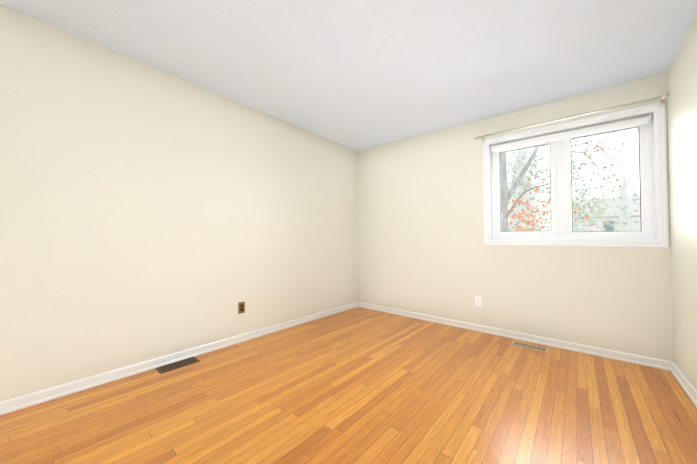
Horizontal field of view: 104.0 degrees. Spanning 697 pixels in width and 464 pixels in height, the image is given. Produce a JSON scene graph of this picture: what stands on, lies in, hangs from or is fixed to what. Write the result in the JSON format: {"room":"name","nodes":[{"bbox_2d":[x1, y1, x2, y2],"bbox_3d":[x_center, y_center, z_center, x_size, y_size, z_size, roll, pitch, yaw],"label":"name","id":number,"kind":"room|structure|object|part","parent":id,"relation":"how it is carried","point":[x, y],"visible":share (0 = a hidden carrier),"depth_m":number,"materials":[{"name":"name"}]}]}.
{"room":"empty bedroom","nodes":[
{"label":"empty bedroom","id":0,"kind":"room"},
{"bbox_2d":[0,5,358,401],"bbox_3d":[-1.302,-0.111,2.706,0.200,2.440,4.700,-1,-2,40],"label":"wall","id":1,"kind":"structure","parent":0,"point":[147,212],"depth_m":2.15,"materials":[{"name":"white paint"}]},
{"bbox_2d":[0,302,357,414],"bbox_3d":[-1.222,1.072,2.603,0.024,0.071,4.300,-1,-2,40],"label":"baseboard","id":2,"kind":"structure","parent":1,"relation":"attached to","point":[27,400],"depth_m":2.12,"materials":[{"name":"white paint"}]},
{"bbox_2d":[238,301,244,313],"bbox_3d":[-1.089,0.771,2.780,0.008,0.115,0.070,-1,-2,40],"label":"electrical outlet","id":3,"kind":"object","parent":1,"relation":"attached to","point":[241,307],"visible":1,"depth_m":2.77,"materials":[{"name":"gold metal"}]},
{"bbox_2d":[0,307,696,463],"bbox_3d":[0.003,1.147,1.575,3.620,0.120,4.700,-1,-2,40],"label":"floor","id":4,"kind":"structure","parent":0,"point":[358,385],"depth_m":1.69,"materials":[{"name":"brown wood"}]},
{"bbox_2d":[155,357,199,373],"bbox_3d":[-1.405,1.093,2.253,0.138,0.007,0.292,-1,-2,40],"label":"floor vent","id":5,"kind":"object","parent":4,"relation":"in","point":[175,365],"visible":1,"depth_m":2.23,"materials":[{"name":"brown metal"}]},
{"bbox_2d":[511,341,548,352],"bbox_3d":[1.777,1.123,2.676,0.300,0.004,0.125,-1,-2,40],"label":"floor vent","id":6,"kind":"object","parent":4,"relation":"in","point":[530,346],"visible":1,"depth_m":2.67,"materials":[{"name":"beige metal"}]},
{"bbox_2d":[0,0,696,150],"bbox_3d":[0.017,-1.413,1.644,3.620,0.120,4.700,-1,-2,40],"label":"ceiling","id":7,"kind":"structure","parent":0,"point":[359,75],"depth_m":2.00,"materials":[{"name":"white paint"}]},
{"bbox_2d":[358,73,673,361],"bbox_3d":[1.453,-0.079,3.335,3.220,2.440,0.200,-1,-2,40],"label":"wall","id":8,"kind":"structure","parent":0,"point":[423,248],"depth_m":3.10,"materials":[{"name":"white paint"}]},
{"bbox_2d":[475,296,481,306],"bbox_3d":[1.495,0.798,3.137,0.070,0.115,0.008,-1,-2,40],"label":"outlet","id":9,"kind":"object","parent":8,"relation":"attached to","point":[478,300],"visible":1,"depth_m":3.13,"materials":[{"name":"white plastic"}]},
{"bbox_2d":[358,302,671,370],"bbox_3d":[1.375,1.102,3.217,3.220,0.071,0.024,-1,-2,40],"label":"baseboard","id":10,"kind":"structure","parent":8,"relation":"attached to","point":[629,358],"depth_m":2.75,"materials":[{"name":"white paint"}]},
{"bbox_2d":[483,101,668,247],"bbox_3d":[2.131,-0.467,2.741,1.394,1.210,0.179,-1,-2,40],"label":"window","id":11,"kind":"structure","parent":8,"relation":"in","point":[661,175],"depth_m":2.67,"materials":[{"name":"white paint"}]},
{"bbox_3d":[1.920,-0.462,2.977,0.472,0.914,0.004,-1,-2,40],"label":"glass","id":12,"kind":"part","parent":11,"relation":"part of","materials":[{"name":"clear glass"}]},
{"bbox_3d":[1.923,-0.462,2.981,0.560,1.002,0.045,-1,-2,40],"label":"window sash","id":13,"kind":"part","parent":11,"relation":"part of","materials":[{"name":"white plastic"}]},
{"bbox_2d":[502,149,559,238],"bbox_3d":[1.921,-0.383,2.906,0.521,0.921,0.050,-1,-2,40],"label":"hardware piece","id":14,"kind":"object","parent":11,"relation":"attached to","point":[557,154],"visible":1,"depth_m":2.77,"materials":[{"name":"white plastic"}]},
{"bbox_2d":[474,94,668,142],"bbox_3d":[2.025,-1.065,2.684,1.475,0.076,0.072,-1,-2,40],"label":"curtain rod","id":15,"kind":"object","parent":11,"relation":"attached to","point":[627,104],"visible":1,"depth_m":2.52,"materials":[{"name":"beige metal"}]},
{"bbox_2d":[491,114,652,227],"bbox_3d":[2.111,-0.512,2.719,1.238,0.979,0.061,-1,-2,40],"label":"window blind","id":16,"kind":"object","parent":11,"relation":"attached to","point":[641,120],"visible":1,"depth_m":2.59,"materials":[{"name":"white fabric"}]},
{"bbox_3d":[2.578,-0.499,2.325,0.005,0.937,0.046,-1,-2,40],"label":"chain","id":17,"kind":"part","parent":16,"relation":"part of","materials":[{"name":"white plastic"}]},
{"bbox_3d":[2.163,-0.466,2.781,1.261,1.077,0.076,-1,-2,40],"label":"frame","id":18,"kind":"part","parent":11,"relation":"part of","materials":[{"name":"white plastic"}]},
{"bbox_2d":[489,110,657,239],"bbox_3d":[2.135,-0.467,2.747,1.290,1.106,0.166,-1,-2,40],"label":"liner","id":19,"kind":"object","parent":11,"relation":"attached to","point":[652,113],"visible":0.66,"depth_m":2.49,"materials":[{"name":"white paint"}]},
{"bbox_3d":[2.410,-0.470,2.573,0.540,1.002,0.045,-1,-2,40],"label":"window sash","id":20,"kind":"part","parent":11,"relation":"part of","materials":[{"name":"white plastic"}]},
{"bbox_3d":[2.407,-0.470,2.569,0.476,0.938,0.004,-1,-2,40],"label":"glass","id":21,"kind":"part","parent":11,"relation":"part of","materials":[{"name":"clear glass"}]},
{"bbox_2d":[666,15,696,389],"bbox_3d":[1.321,-0.155,0.513,0.200,2.440,4.700,-1,-2,40],"label":"wall","id":22,"kind":"structure","parent":0,"point":[681,80],"depth_m":1.93,"materials":[{"name":"white paint"}]},
{"bbox_2d":[670,362,696,407],"bbox_3d":[1.229,1.030,0.553,0.024,0.071,4.300,-1,-2,40],"label":"baseboard","id":23,"kind":"structure","parent":22,"relation":"attached to","point":[689,389],"depth_m":1.92,"materials":[{"name":"white paint"}]},
{"label":"outside","id":24,"kind":"structure","parent":0,"visible":0},
{"bbox_3d":[23.306,2.412,24.133,70.000,0.100,59.750,-1,-2,40],"label":"ground","id":25,"kind":"structure","parent":24,"visible":0},
{"bbox_2d":[500,134,639,231],"bbox_3d":[7.492,-1.202,9.181,5.427,6.166,7.743,-1,-2,40],"label":"tree","id":26,"kind":"object","parent":25,"relation":"on","point":[519,187],"depth_m":8.70,"materials":[{"name":"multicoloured plant"}]},
{"bbox_2d":[573,195,640,231],"bbox_3d":[23.778,-0.325,21.012,12.000,5.210,9.060,-1,-2,40],"label":"house","id":27,"kind":"structure","parent":25,"relation":"on","point":[634,214],"depth_m":20.40,"materials":[{"name":"white"}]}
]}

